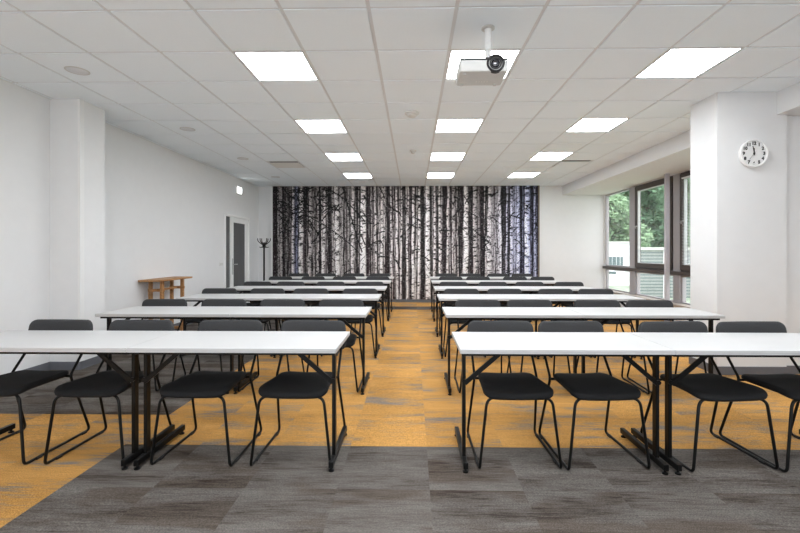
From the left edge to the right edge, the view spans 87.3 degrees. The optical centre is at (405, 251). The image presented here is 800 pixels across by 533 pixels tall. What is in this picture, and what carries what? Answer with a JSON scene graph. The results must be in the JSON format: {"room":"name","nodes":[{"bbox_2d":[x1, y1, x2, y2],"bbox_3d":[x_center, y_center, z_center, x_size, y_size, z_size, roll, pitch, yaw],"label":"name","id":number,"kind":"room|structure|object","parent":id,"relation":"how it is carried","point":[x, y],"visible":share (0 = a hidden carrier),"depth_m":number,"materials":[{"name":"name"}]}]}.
{"room":"lecture hall","nodes":[
{"label":"lecture hall","id":0,"kind":"room"},
{"bbox_2d":[50,99,104,361],"bbox_3d":[-3.693,-0.188,4.730,0.330,2.935,0.370,0,0,1],"label":"column","id":1,"kind":"structure","parent":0,"point":[63,112],"depth_m":4.55,"materials":[{"name":"paint"}]},
{"bbox_2d":[78,99,83,360],"bbox_3d":[-3.542,-0.233,4.569,0.028,2.845,0.059,0,0,1],"label":"trim","id":2,"kind":"structure","parent":1,"relation":"attached to","point":[80,101],"depth_m":4.56,"materials":[{"name":"white plastic"}]},
{"bbox_2d":[0,78,258,374],"bbox_3d":[-3.966,-0.212,4.280,0.200,2.985,13.220,0,0,1],"label":"wall","id":3,"kind":"structure","parent":0,"point":[165,208],"depth_m":5.70,"materials":[{"name":"paint"}]},
{"bbox_2d":[24,322,191,370],"bbox_3d":[-3.697,1.238,4.175,0.342,0.085,13.020,0,0,1],"label":"baseboard","id":4,"kind":"structure","parent":3,"relation":"attached to","point":[47,366],"depth_m":4.53,"materials":[{"name":"grey plastic"}]},
{"bbox_2d":[224,213,249,302],"bbox_3d":[-3.735,0.242,9.367,0.085,2.075,1.240,0,0,1],"label":"door","id":5,"kind":"structure","parent":3,"relation":"in","point":[236,228],"depth_m":9.33,"materials":[{"name":"white paint"}]},
{"bbox_2d":[0,302,799,532],"bbox_3d":[0.503,1.340,4.202,9.140,0.120,13.220,0,0,1],"label":"floor","id":6,"kind":"structure","parent":0,"point":[398,467],"depth_m":2.59,"materials":[{"name":"carpet"}]},
{"bbox_2d":[0,319,92,464],"bbox_3d":[-2.503,0.887,2.783,0.495,0.786,0.574,0,0,2],"label":"chair","id":7,"kind":"object","parent":6,"relation":"on","point":[13,383],"visible":0.73,"depth_m":2.81,"materials":[{"name":"grey fabric"}]},
{"bbox_2d":[0,330,175,469],"bbox_3d":[-2.223,0.920,2.707,1.216,0.720,0.535,0,0,1],"label":"folding table","id":8,"kind":"object","parent":6,"relation":"on","point":[100,343],"visible":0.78,"depth_m":2.58,"materials":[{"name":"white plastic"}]},
{"bbox_2d":[43,320,173,464],"bbox_3d":[-1.909,0.887,2.773,0.495,0.786,0.574,0,0,1],"label":"chair","id":9,"kind":"object","parent":6,"relation":"on","point":[110,383],"visible":0.71,"depth_m":2.63,"materials":[{"name":"grey fabric"}]},
{"bbox_2d":[106,299,186,390],"bbox_3d":[-2.503,0.887,4.093,0.495,0.786,0.574,0,0,1],"label":"chair","id":10,"kind":"object","parent":6,"relation":"on","point":[148,302],"visible":0.17,"depth_m":4.34,"materials":[{"name":"grey fabric"}]},
{"bbox_2d":[138,276,191,330],"bbox_3d":[-3.658,0.844,6.425,0.320,0.872,0.890,0,0,1],"label":"wooden table","id":11,"kind":"object","parent":6,"relation":"on","point":[171,287],"visible":0.62,"depth_m":6.33,"materials":[{"name":"brown wood"}]},
{"bbox_2d":[95,306,251,393],"bbox_3d":[-2.176,0.920,4.016,1.216,0.720,0.535,0,0,1],"label":"folding table","id":12,"kind":"object","parent":6,"relation":"on","point":[135,312],"visible":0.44,"depth_m":3.85,"materials":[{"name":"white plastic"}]},
{"bbox_2d":[150,320,262,466],"bbox_3d":[-1.266,0.887,2.762,0.495,0.786,0.574,0,0,2],"label":"chair","id":13,"kind":"object","parent":6,"relation":"on","point":[199,384],"visible":0.83,"depth_m":2.66,"materials":[{"name":"grey fabric"}]},
{"bbox_2d":[172,299,246,380],"bbox_3d":[-1.883,0.887,4.083,0.495,0.786,0.574,0,0,1],"label":"chair","id":14,"kind":"object","parent":6,"relation":"on","point":[207,302],"visible":0.21,"depth_m":4.33,"materials":[{"name":"grey fabric"}]},
{"bbox_2d":[182,288,236,355],"bbox_3d":[-2.493,0.887,5.373,0.495,0.786,0.574,0,0,-1],"label":"chair","id":15,"kind":"object","parent":6,"relation":"on","point":[206,290],"visible":0.23,"depth_m":5.62,"materials":[{"name":"grey fabric"}]},
{"bbox_2d":[176,294,287,357],"bbox_3d":[-2.150,0.920,5.296,1.216,0.720,0.535,0,0,1],"label":"folding table","id":16,"kind":"object","parent":6,"relation":"on","point":[198,298],"visible":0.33,"depth_m":5.13,"materials":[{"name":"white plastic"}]},
{"bbox_2d":[127,331,349,471],"bbox_3d":[-1.003,0.920,2.685,1.216,0.720,0.535,0,0,1],"label":"folding table","id":17,"kind":"object","parent":6,"relation":"on","point":[300,343],"visible":1,"depth_m":2.54,"materials":[{"name":"white laminate"}]},
{"bbox_2d":[243,281,271,330],"bbox_3d":[-2.449,0.887,6.643,0.495,0.786,0.574,0,0,3],"label":"chair","id":18,"kind":"object","parent":6,"relation":"on","point":[248,283],"visible":0.34,"depth_m":6.89,"materials":[{"name":"grey fabric"}]},
{"bbox_2d":[236,288,284,356],"bbox_3d":[-1.861,0.887,5.362,0.495,0.786,0.574,0,0,2],"label":"chair","id":19,"kind":"object","parent":6,"relation":"on","point":[254,290],"visible":0.28,"depth_m":5.61,"materials":[{"name":"grey fabric"}]},
{"bbox_2d":[257,238,270,280],"bbox_3d":[-3.452,0.480,10.212,0.340,1.601,0.340,0,0,1],"label":"coat rack","id":20,"kind":"object","parent":6,"relation":"on","point":[263,244],"visible":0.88,"depth_m":10.19,"materials":[{"name":"black metal"}]},
{"bbox_2d":[228,286,310,319],"bbox_3d":[-2.134,0.920,6.566,1.216,0.720,0.535,0,0,1],"label":"folding table","id":21,"kind":"object","parent":6,"relation":"on","point":[240,289],"visible":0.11,"depth_m":6.52,"materials":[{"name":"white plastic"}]},
{"bbox_2d":[238,299,304,391],"bbox_3d":[-1.274,0.887,4.072,0.495,0.786,0.574,0,0,1],"label":"chair","id":22,"kind":"object","parent":6,"relation":"on","point":[266,302],"visible":0.3,"depth_m":4.32,"materials":[{"name":"grey fabric"}]},
{"bbox_2d":[269,276,291,319],"bbox_3d":[-2.476,0.887,8.034,0.495,0.786,0.574,0,0,0],"label":"chair","id":23,"kind":"object","parent":6,"relation":"on","point":[271,277],"visible":0.16,"depth_m":8.28,"materials":[{"name":"grey fabric"}]},
{"bbox_2d":[264,281,304,330],"bbox_3d":[-1.902,0.887,6.633,0.495,0.786,0.574,0,0,3],"label":"chair","id":24,"kind":"object","parent":6,"relation":"on","point":[283,283],"visible":0.2,"depth_m":6.88,"materials":[{"name":"grey fabric"}]},
{"bbox_2d":[265,280,327,285],"bbox_3d":[-2.108,0.920,7.955,1.216,0.720,0.535,0,0,1],"label":"folding table","id":25,"kind":"object","parent":6,"relation":"on","point":[273,282],"visible":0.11,"depth_m":7.82,"materials":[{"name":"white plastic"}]},
{"bbox_2d":[250,320,345,465],"bbox_3d":[-0.670,0.887,2.751,0.495,0.786,0.574,0,0,2],"label":"chair","id":26,"kind":"object","parent":6,"relation":"on","point":[288,384],"visible":0.71,"depth_m":2.65,"materials":[{"name":"grey fabric"}]},
{"bbox_2d":[230,307,371,394],"bbox_3d":[-0.956,0.920,3.995,1.216,0.720,0.535,0,0,1],"label":"folding table","id":27,"kind":"object","parent":6,"relation":"on","point":[259,313],"visible":0.92,"depth_m":3.83,"materials":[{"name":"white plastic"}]},
{"bbox_2d":[283,288,328,356],"bbox_3d":[-1.264,0.887,5.352,0.495,0.786,0.574,0,0,-1],"label":"chair","id":28,"kind":"object","parent":6,"relation":"on","point":[298,290],"visible":0.23,"depth_m":5.60,"materials":[{"name":"grey fabric"}]},
{"bbox_2d":[301,276,324,285],"bbox_3d":[-1.834,0.887,8.022,0.495,0.786,0.574,0,0,1],"label":"chair","id":29,"kind":"object","parent":6,"relation":"on","point":[304,277],"visible":0.19,"depth_m":8.27,"materials":[{"name":"grey fabric"}]},
{"bbox_2d":[290,276,339,279],"bbox_3d":[-2.091,0.920,9.135,1.216,0.720,0.535,0,0,1],"label":"folding table","id":30,"kind":"object","parent":6,"relation":"on","point":[293,277],"visible":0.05,"depth_m":9.02,"materials":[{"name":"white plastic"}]},
{"bbox_2d":[311,282,344,306],"bbox_3d":[-1.234,0.887,6.622,0.495,0.786,0.574,0,0,1],"label":"chair","id":31,"kind":"object","parent":6,"relation":"on","point":[318,283],"visible":0.24,"depth_m":6.87,"materials":[{"name":"grey fabric"}]},
{"bbox_2d":[277,294,381,357],"bbox_3d":[-0.930,0.920,5.274,1.216,0.720,0.535,0,0,1],"label":"folding table","id":32,"kind":"object","parent":6,"relation":"on","point":[305,297],"visible":0.53,"depth_m":5.11,"materials":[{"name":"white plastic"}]},
{"bbox_2d":[306,299,363,392],"bbox_3d":[-0.668,0.887,4.061,0.495,0.786,0.574,0,0,1],"label":"chair","id":33,"kind":"object","parent":6,"relation":"on","point":[350,341],"visible":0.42,"depth_m":4.30,"materials":[{"name":"grey fabric"}]},
{"bbox_2d":[307,286,386,336],"bbox_3d":[-0.914,0.920,6.544,1.216,0.720,0.535,0,0,1],"label":"folding table","id":34,"kind":"object","parent":6,"relation":"on","point":[382,289],"visible":0.44,"depth_m":6.38,"materials":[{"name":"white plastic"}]},
{"bbox_2d":[336,288,377,356],"bbox_3d":[-0.609,0.887,5.341,0.495,0.786,0.574,0,0,0],"label":"chair","id":35,"kind":"object","parent":6,"relation":"on","point":[369,318],"visible":0.42,"depth_m":5.58,"materials":[{"name":"grey fabric"}]},
{"bbox_2d":[325,280,391,320],"bbox_3d":[-0.889,0.920,7.934,1.216,0.720,0.535,0,0,1],"label":"folding table","id":36,"kind":"object","parent":6,"relation":"on","point":[347,282],"visible":0.46,"depth_m":7.82,"materials":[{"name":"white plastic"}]},
{"bbox_2d":[350,282,383,334],"bbox_3d":[-0.593,0.887,6.611,0.495,0.786,0.574,0,0,1],"label":"chair","id":37,"kind":"object","parent":6,"relation":"on","point":[357,283],"visible":0.34,"depth_m":6.84,"materials":[{"name":"grey fabric"}]},
{"bbox_2d":[366,277,389,320],"bbox_3d":[-0.559,0.887,8.000,0.495,0.786,0.574,0,0,2],"label":"chair","id":38,"kind":"object","parent":6,"relation":"on","point":[367,278],"visible":0.34,"depth_m":8.24,"materials":[{"name":"grey fabric"}]},
{"bbox_2d":[369,273,389,309],"bbox_3d":[-0.596,0.887,9.181,0.495,0.786,0.574,0,0,3],"label":"chair","id":39,"kind":"object","parent":6,"relation":"on","point":[371,274],"visible":0.31,"depth_m":9.43,"materials":[{"name":"grey fabric"}]},
{"bbox_2d":[438,277,462,319],"bbox_3d":[0.878,0.887,7.975,0.495,0.786,0.574,0,0,1],"label":"chair","id":40,"kind":"object","parent":6,"relation":"on","point":[440,278],"visible":0.22,"depth_m":8.22,"materials":[{"name":"grey fabric"}]},
{"bbox_2d":[439,282,467,335],"bbox_3d":[0.769,0.887,6.587,0.495,0.786,0.574,0,0,3],"label":"chair","id":41,"kind":"object","parent":6,"relation":"on","point":[441,283],"visible":0.29,"depth_m":6.82,"materials":[{"name":"grey fabric"}]},
{"bbox_2d":[431,280,496,320],"bbox_3d":[1.100,0.920,7.899,1.216,0.720,0.535,0,0,1],"label":"folding table","id":42,"kind":"object","parent":6,"relation":"on","point":[434,282],"visible":0.55,"depth_m":7.82,"materials":[{"name":"white plastic"}]},
{"bbox_2d":[443,289,485,357],"bbox_3d":[0.729,0.887,5.317,0.495,0.786,0.574,0,0,2],"label":"chair","id":43,"kind":"object","parent":6,"relation":"on","point":[446,291],"visible":0.41,"depth_m":5.55,"materials":[{"name":"grey fabric"}]},
{"bbox_2d":[434,286,514,336],"bbox_3d":[1.054,0.920,6.510,1.216,0.720,0.535,0,0,1],"label":"folding table","id":44,"kind":"object","parent":6,"relation":"on","point":[437,288],"visible":0.44,"depth_m":6.37,"materials":[{"name":"white plastic"}]},
{"bbox_2d":[454,300,511,392],"bbox_3d":[0.732,0.887,4.037,0.495,0.786,0.574,0,0,1],"label":"chair","id":45,"kind":"object","parent":6,"relation":"on","point":[459,303],"visible":0.3,"depth_m":4.28,"materials":[{"name":"grey fabric"}]},
{"bbox_2d":[437,294,541,358],"bbox_3d":[1.014,0.920,5.241,1.216,0.720,0.535,0,0,1],"label":"folding table","id":46,"kind":"object","parent":6,"relation":"on","point":[442,298],"visible":0.66,"depth_m":5.09,"materials":[{"name":"white plastic"}]},
{"bbox_2d":[478,282,506,320],"bbox_3d":[1.407,0.887,6.576,0.495,0.786,0.574,0,0,3],"label":"chair","id":47,"kind":"object","parent":6,"relation":"on","point":[480,283],"visible":0.17,"depth_m":6.82,"materials":[{"name":"grey fabric"}]},
{"bbox_2d":[487,289,535,356],"bbox_3d":[1.314,0.887,5.307,0.495,0.786,0.574,0,0,-1],"label":"chair","id":48,"kind":"object","parent":6,"relation":"on","point":[490,291],"visible":0.19,"depth_m":5.55,"materials":[{"name":"grey fabric"}]},
{"bbox_2d":[442,307,584,394],"bbox_3d":[0.971,0.920,3.961,1.216,0.720,0.535,0,0,1],"label":"folding table","id":49,"kind":"object","parent":6,"relation":"on","point":[467,313],"visible":0.73,"depth_m":3.80,"materials":[{"name":"white plastic"}]},
{"bbox_2d":[467,321,562,468],"bbox_3d":[0.671,0.887,2.728,0.495,0.786,0.574,0,0,0],"label":"chair","id":50,"kind":"object","parent":6,"relation":"on","point":[521,385],"visible":0.79,"depth_m":2.63,"materials":[{"name":"grey fabric"}]},
{"bbox_2d":[494,280,561,306],"bbox_3d":[2.320,0.920,7.878,1.216,0.720,0.535,0,0,1],"label":"folding table","id":51,"kind":"object","parent":6,"relation":"on","point":[509,282],"visible":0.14,"depth_m":7.82,"materials":[{"name":"white plastic"}]},
{"bbox_2d":[515,282,545,320],"bbox_3d":[2.011,0.887,6.565,0.495,0.786,0.574,0,0,1],"label":"chair","id":52,"kind":"object","parent":6,"relation":"on","point":[516,283],"visible":0.13,"depth_m":6.81,"materials":[{"name":"grey fabric"}]},
{"bbox_2d":[506,300,570,375],"bbox_3d":[1.258,0.887,4.028,0.495,0.786,0.574,0,0,1],"label":"chair","id":53,"kind":"object","parent":6,"relation":"on","point":[511,303],"visible":0.12,"depth_m":4.27,"materials":[{"name":"grey fabric"}]},
{"bbox_2d":[510,286,595,320],"bbox_3d":[2.274,0.920,6.489,1.216,0.720,0.535,0,0,1],"label":"folding table","id":54,"kind":"object","parent":6,"relation":"on","point":[531,289],"visible":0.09,"depth_m":6.34,"materials":[{"name":"white plastic"}]},
{"bbox_2d":[452,332,674,474],"bbox_3d":[0.924,0.920,2.652,1.216,0.720,0.535,0,0,1],"label":"folding table","id":55,"kind":"object","parent":6,"relation":"on","point":[626,345],"visible":1,"depth_m":2.50,"materials":[{"name":"white laminate"}]},
{"bbox_2d":[538,289,591,357],"bbox_3d":[1.985,0.887,5.295,0.495,0.786,0.574,0,0,-1],"label":"chair","id":56,"kind":"object","parent":6,"relation":"on","point":[540,291],"visible":0.3,"depth_m":5.54,"materials":[{"name":"grey fabric"}]},
{"bbox_2d":[555,282,583,306],"bbox_3d":[2.650,0.887,6.554,0.495,0.786,0.574,0,0,1],"label":"chair","id":57,"kind":"object","parent":6,"relation":"on","point":[556,283],"visible":0.2,"depth_m":6.80,"materials":[{"name":"grey fabric"}]},
{"bbox_2d":[530,294,645,359],"bbox_3d":[2.233,0.920,5.219,1.216,0.720,0.535,0,0,1],"label":"folding table","id":58,"kind":"object","parent":6,"relation":"on","point":[621,298],"visible":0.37,"depth_m":5.10,"materials":[{"name":"white plastic"}]},
{"bbox_2d":[538,321,650,469],"bbox_3d":[1.177,0.887,2.719,0.495,0.786,0.574,0,0,-2],"label":"chair","id":59,"kind":"object","parent":6,"relation":"on","point":[582,386],"visible":0.76,"depth_m":2.61,"materials":[{"name":"grey fabric"}]},
{"bbox_2d":[578,289,635,357],"bbox_3d":[2.510,0.887,5.286,0.495,0.786,0.574,0,0,0],"label":"chair","id":60,"kind":"object","parent":6,"relation":"on","point":[581,291],"visible":0.26,"depth_m":5.53,"materials":[{"name":"grey fabric"}]},
{"bbox_2d":[573,300,649,393],"bbox_3d":[1.938,0.887,4.016,0.495,0.786,0.574,0,0,2],"label":"chair","id":61,"kind":"object","parent":6,"relation":"on","point":[578,303],"visible":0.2,"depth_m":4.25,"materials":[{"name":"grey fabric"}]},
{"bbox_2d":[564,307,724,373],"bbox_3d":[2.191,0.920,3.940,1.216,0.720,0.535,0,0,1],"label":"folding table","id":62,"kind":"object","parent":6,"relation":"on","point":[605,314],"visible":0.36,"depth_m":3.79,"materials":[{"name":"white plastic"}]},
{"bbox_2d":[626,300,706,392],"bbox_3d":[2.466,0.887,4.007,0.495,0.786,0.574,0,0,3],"label":"chair","id":63,"kind":"object","parent":6,"relation":"on","point":[630,303],"visible":0.2,"depth_m":4.25,"materials":[{"name":"grey fabric"}]},
{"bbox_2d":[638,321,778,471],"bbox_3d":[1.897,0.887,2.706,0.530,0.786,0.574,0,0,-3],"label":"chair","id":64,"kind":"object","parent":6,"relation":"on","point":[711,387],"visible":0.69,"depth_m":2.57,"materials":[{"name":"grey fabric"}]},
{"bbox_2d":[628,332,799,474],"bbox_3d":[2.144,0.920,2.631,1.216,0.720,0.535,0,0,1],"label":"folding table","id":65,"kind":"object","parent":6,"relation":"on","point":[703,346],"visible":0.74,"depth_m":2.50,"materials":[{"name":"white plastic"}]},
{"bbox_2d":[716,321,799,471],"bbox_3d":[2.437,0.887,2.697,0.530,0.786,0.574,0,0,-2],"label":"chair","id":66,"kind":"object","parent":6,"relation":"on","point":[787,385],"visible":0.75,"depth_m":2.78,"materials":[{"name":"grey fabric"}]},
{"bbox_2d":[0,0,799,186],"bbox_3d":[-0.009,-1.670,4.340,7.710,0.030,12.561,0,0,1],"label":"ceiling","id":67,"kind":"structure","parent":0,"point":[350,76],"depth_m":3.87,"materials":[{"name":"tile"}]},
{"bbox_2d":[64,66,90,74],"bbox_3d":[-3.004,-1.652,3.833,0.192,0.006,0.192,0,0,1],"label":"ceiling speaker","id":68,"kind":"object","parent":67,"relation":"attached to","point":[72,69],"visible":1,"depth_m":3.82,"materials":[{"name":"grey plastic"}]},
{"bbox_2d":[0,0,799,185],"bbox_3d":[-0.013,-1.674,4.111,7.710,0.022,13.020,0,0,1],"label":"grid","id":69,"kind":"object","parent":67,"relation":"attached to","point":[456,6],"visible":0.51,"depth_m":3.50,"materials":[{"name":"metal"}]},
{"bbox_2d":[456,24,507,85],"bbox_3d":[0.556,-1.461,3.095,0.345,0.388,0.276,0,0,1],"label":"projector","id":70,"kind":"object","parent":67,"relation":"hanging from","point":[491,69],"visible":1,"depth_m":3.01,"materials":[{"name":"grey plastic"}]},
{"bbox_2d":[259,186,603,288],"bbox_3d":[0.662,-0.212,10.710,8.830,2.985,0.200,0,0,1],"label":"wall","id":71,"kind":"structure","parent":0,"point":[571,226],"depth_m":10.55,"materials":[{"name":"paint"}]},
{"bbox_2d":[271,186,539,298],"bbox_3d":[-0.034,-0.225,10.595,6.787,2.860,0.055,0,0,1],"label":"wall mural","id":72,"kind":"object","parent":71,"relation":"attached to","point":[411,234],"visible":0.79,"depth_m":10.58,"materials":[{"name":"multicoloured paper"}]},
{"bbox_2d":[378,299,438,301],"bbox_3d":[0.615,1.245,10.581,8.740,0.070,0.060,0,0,1],"label":"baseboard","id":73,"kind":"structure","parent":71,"relation":"attached to","point":[393,300],"depth_m":10.56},
{"bbox_2d":[604,170,689,320],"bbox_3d":[4.971,-0.212,4.024,0.200,2.985,13.020,0,0,1],"label":"wall","id":74,"kind":"structure","parent":0,"point":[687,170],"depth_m":10.50,"materials":[{"name":"paint"}]},
{"bbox_2d":[605,195,605,288],"bbox_3d":[5.034,-0.235,10.494,0.100,2.350,0.020,0,0,1],"label":"trim","id":75,"kind":"structure","parent":74,"relation":"attached to","point":[605,195],"depth_m":10.48,"materials":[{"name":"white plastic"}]},
{"bbox_2d":[606,188,628,292],"bbox_3d":[5.028,-0.235,9.889,0.070,2.350,1.190,0,0,1],"label":"window","id":76,"kind":"structure","parent":74,"relation":"in","point":[625,190],"depth_m":10.45,"materials":[{"name":"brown metal"}]},
{"bbox_2d":[629,186,635,294],"bbox_3d":[5.021,-0.235,9.184,0.120,2.350,0.220,0,0,1],"label":"trim","id":77,"kind":"structure","parent":74,"relation":"attached to","point":[632,274],"depth_m":9.16,"materials":[{"name":"grey metal"}]},
{"bbox_2d":[603,266,689,275],"bbox_3d":[4.969,0.393,7.624,0.170,0.065,5.760,0,0,1],"label":"trim","id":78,"kind":"structure","parent":74,"relation":"attached to","point":[604,267],"depth_m":8.49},
{"bbox_2d":[613,290,689,307],"bbox_3d":[4.869,0.953,7.641,0.190,0.035,5.790,0,0,1],"label":"trim","id":79,"kind":"structure","parent":74,"relation":"attached to","point":[615,292],"depth_m":8.34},
{"bbox_2d":[634,176,672,301],"bbox_3d":[4.969,-0.235,8.405,0.157,2.350,1.340,0,0,1],"label":"window","id":80,"kind":"structure","parent":74,"relation":"in","point":[638,264],"depth_m":8.74,"materials":[{"name":"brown metal"}]},
{"bbox_2d":[664,173,669,300],"bbox_3d":[4.769,-0.070,7.648,0.070,2.700,0.060,0,0,1],"label":"trim","id":81,"kind":"structure","parent":74,"relation":"attached to","point":[667,175],"depth_m":7.62,"materials":[{"name":"grey paint"}]},
{"bbox_2d":[673,173,680,302],"bbox_3d":[4.994,-0.235,7.639,0.120,2.350,0.190,0,0,1],"label":"trim","id":82,"kind":"structure","parent":74,"relation":"attached to","point":[676,178],"depth_m":7.63,"materials":[{"name":"grey metal"}]},
{"bbox_2d":[679,171,689,304],"bbox_3d":[4.942,-0.235,6.880,0.157,2.350,1.330,0,0,1],"label":"window","id":83,"kind":"structure","parent":74,"relation":"in","point":[683,267],"depth_m":7.45,"materials":[{"name":"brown metal"}]},
{"bbox_2d":[681,175,689,264],"bbox_3d":[4.891,-0.539,6.881,0.028,1.538,1.090,0,0,1],"label":"blind","id":84,"kind":"object","parent":83,"relation":"attached to","point":[689,175],"visible":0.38,"depth_m":7.27,"materials":[{"name":"white plastic"}]},
{"bbox_2d":[563,82,799,194],"bbox_3d":[4.356,-1.562,4.035,1.030,0.285,13.020,0,0,1],"label":"beam","id":85,"kind":"structure","parent":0,"point":[672,156],"depth_m":7.17,"materials":[{"name":"paint"}]},
{"bbox_2d":[690,92,786,366],"bbox_3d":[3.595,-0.188,4.558,0.710,2.935,0.420,0,0,1],"label":"column","id":86,"kind":"structure","parent":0,"point":[738,212],"depth_m":4.35,"materials":[{"name":"paint"}]},
{"bbox_2d":[689,357,799,374],"bbox_3d":[4.054,1.238,4.550,1.652,0.085,0.444,0,0,1],"label":"baseboard","id":87,"kind":"structure","parent":86,"relation":"attached to","point":[789,369],"depth_m":4.34,"materials":[{"name":"grey plastic"}]},
{"bbox_2d":[738,139,768,167],"bbox_3d":[3.588,-1.010,4.326,0.293,0.293,0.044,0,0,1],"label":"wall clock","id":88,"kind":"object","parent":86,"relation":"attached to","point":[753,153],"visible":1,"depth_m":4.32,"materials":[{"name":"white plastic"}]},
{"bbox_2d":[787,116,799,365],"bbox_3d":[4.415,-0.070,4.569,0.930,2.700,0.370,0,0,1],"label":"wall","id":89,"kind":"structure","parent":0,"point":[793,122],"depth_m":4.39,"materials":[{"name":"paint"}]},
{"bbox_3d":[0.503,-1.710,4.202,9.140,0.050,13.220,0,0,1],"label":"ceiling slab","id":90,"kind":"structure","parent":0,"visible":0},
{"bbox_2d":[234,51,317,80],"bbox_3d":[-1.137,-1.670,3.765,0.570,0.030,0.570,0,0,1],"label":"recessed light","id":91,"kind":"object","parent":90,"relation":"in","point":[265,65],"visible":0.76,"depth_m":3.71,"materials":[{"name":"white plastic"}]},
{"bbox_2d":[267,161,305,167],"bbox_3d":[-2.264,-1.666,7.986,0.570,0.038,0.570,0,0,1],"label":"ceiling vent","id":92,"kind":"object","parent":90,"relation":"in","point":[279,164],"visible":0.94,"depth_m":7.93,"materials":[{"name":"metal"}]},
{"bbox_2d":[295,119,346,132],"bbox_3d":[-1.106,-1.670,5.565,0.570,0.030,0.570,0,0,1],"label":"recessed light","id":93,"kind":"object","parent":90,"relation":"in","point":[309,125],"visible":0.79,"depth_m":5.51,"materials":[{"name":"white plastic"}]},
{"bbox_2d":[325,153,362,160],"bbox_3d":[-1.075,-1.670,7.365,0.570,0.030,0.570,0,0,1],"label":"recessed light","id":94,"kind":"object","parent":90,"relation":"in","point":[332,156],"visible":0.8,"depth_m":7.31,"materials":[{"name":"white plastic"}]},
{"bbox_2d":[343,173,371,177],"bbox_3d":[-1.043,-1.670,9.165,0.570,0.030,0.570,0,0,1],"label":"recessed light","id":95,"kind":"object","parent":90,"relation":"in","point":[348,175],"visible":0.79,"depth_m":9.14,"materials":[{"name":"white plastic"}]},
{"bbox_2d":[427,173,454,177],"bbox_3d":[0.756,-1.670,9.133,0.570,0.030,0.570,0,0,1],"label":"recessed light","id":96,"kind":"object","parent":90,"relation":"in","point":[429,175],"visible":0.83,"depth_m":9.14,"materials":[{"name":"white plastic"}]},
{"bbox_2d":[430,153,464,160],"bbox_3d":[0.725,-1.670,7.333,0.570,0.030,0.570,0,0,1],"label":"recessed light","id":97,"kind":"object","parent":90,"relation":"in","point":[434,156],"visible":0.87,"depth_m":7.31,"materials":[{"name":"white plastic"}]},
{"bbox_2d":[435,119,482,131],"bbox_3d":[0.694,-1.670,5.534,0.570,0.030,0.570,0,0,1],"label":"recessed light","id":98,"kind":"object","parent":90,"relation":"in","point":[443,125],"visible":0.84,"depth_m":5.51,"materials":[{"name":"white plastic"}]},
{"bbox_2d":[446,49,519,78],"bbox_3d":[0.662,-1.670,3.734,0.570,0.030,0.570,0,0,1],"label":"recessed light","id":99,"kind":"object","parent":90,"relation":"in","point":[455,56],"visible":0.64,"depth_m":3.54,"materials":[{"name":"white plastic"}]},
{"bbox_2d":[507,172,538,177],"bbox_3d":[2.556,-1.670,9.102,0.570,0.030,0.570,0,0,1],"label":"recessed light","id":100,"kind":"object","parent":90,"relation":"in","point":[513,175],"visible":0.79,"depth_m":9.14,"materials":[{"name":"white plastic"}]},
{"bbox_2d":[509,173,538,176],"bbox_3d":[2.556,-1.661,9.102,0.554,0.007,0.554,0,0,1],"label":"diffuser","id":101,"kind":"object","parent":100,"relation":"attached to","point":[513,174],"depth_m":9.02,"materials":[{"name":"white"}]},
{"bbox_2d":[530,152,572,159],"bbox_3d":[2.525,-1.670,7.302,0.570,0.030,0.570,0,0,1],"label":"recessed light","id":102,"kind":"object","parent":90,"relation":"in","point":[541,155],"visible":0.73,"depth_m":7.24,"materials":[{"name":"white plastic"}]},
{"bbox_2d":[552,160,593,166],"bbox_3d":[3.135,-1.666,7.891,0.570,0.038,0.570,0,0,1],"label":"ceiling vent","id":103,"kind":"object","parent":90,"relation":"in","point":[563,163],"visible":0.97,"depth_m":7.84,"materials":[{"name":"metal"}]},
{"bbox_2d":[566,118,628,131],"bbox_3d":[2.493,-1.670,5.502,0.570,0.030,0.570,0,0,1],"label":"recessed light","id":104,"kind":"object","parent":90,"relation":"in","point":[585,124],"visible":0.8,"depth_m":5.47,"materials":[{"name":"white plastic"}]},
{"bbox_2d":[635,47,741,77],"bbox_3d":[2.462,-1.670,3.703,0.570,0.030,0.570,0,0,1],"label":"recessed light","id":105,"kind":"object","parent":90,"relation":"in","point":[676,62],"visible":0.79,"depth_m":3.66,"materials":[{"name":"white plastic"}]},
{"label":"outside","id":106,"kind":"structure","parent":0,"visible":0},
{"bbox_2d":[609,286,689,302],"bbox_3d":[48.154,2.280,34.165,84.900,0.200,110.000,0,0,1],"label":"ground","id":107,"kind":"structure","parent":106,"point":[624,288],"depth_m":24.69,"materials":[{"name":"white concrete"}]},
{"bbox_2d":[609,241,628,285],"bbox_3d":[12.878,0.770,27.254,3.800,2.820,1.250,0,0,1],"label":"house","id":108,"kind":"structure","parent":107,"relation":"on","point":[618,250],"depth_m":26.76,"materials":[{"name":"white paint"}]},
{"bbox_2d":[609,193,653,246],"bbox_3d":[14.789,-2.650,31.357,6.256,9.673,5.879,0,0,1],"label":"tree","id":109,"kind":"object","parent":107,"relation":"on","point":[618,222],"visible":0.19,"depth_m":29.93,"materials":[{"name":"green plant"}]},
{"bbox_2d":[621,185,688,246],"bbox_3d":[20.253,-2.823,34.404,6.576,10.018,7.560,0,0,1],"label":"tree","id":110,"kind":"object","parent":107,"relation":"on","point":[652,200],"visible":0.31,"depth_m":33.64,"materials":[{"name":"green plant"}]},
{"bbox_2d":[640,247,689,297],"bbox_3d":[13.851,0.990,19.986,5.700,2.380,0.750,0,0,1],"label":"shed","id":111,"kind":"object","parent":107,"relation":"on","point":[650,284],"visible":0.12,"depth_m":19.80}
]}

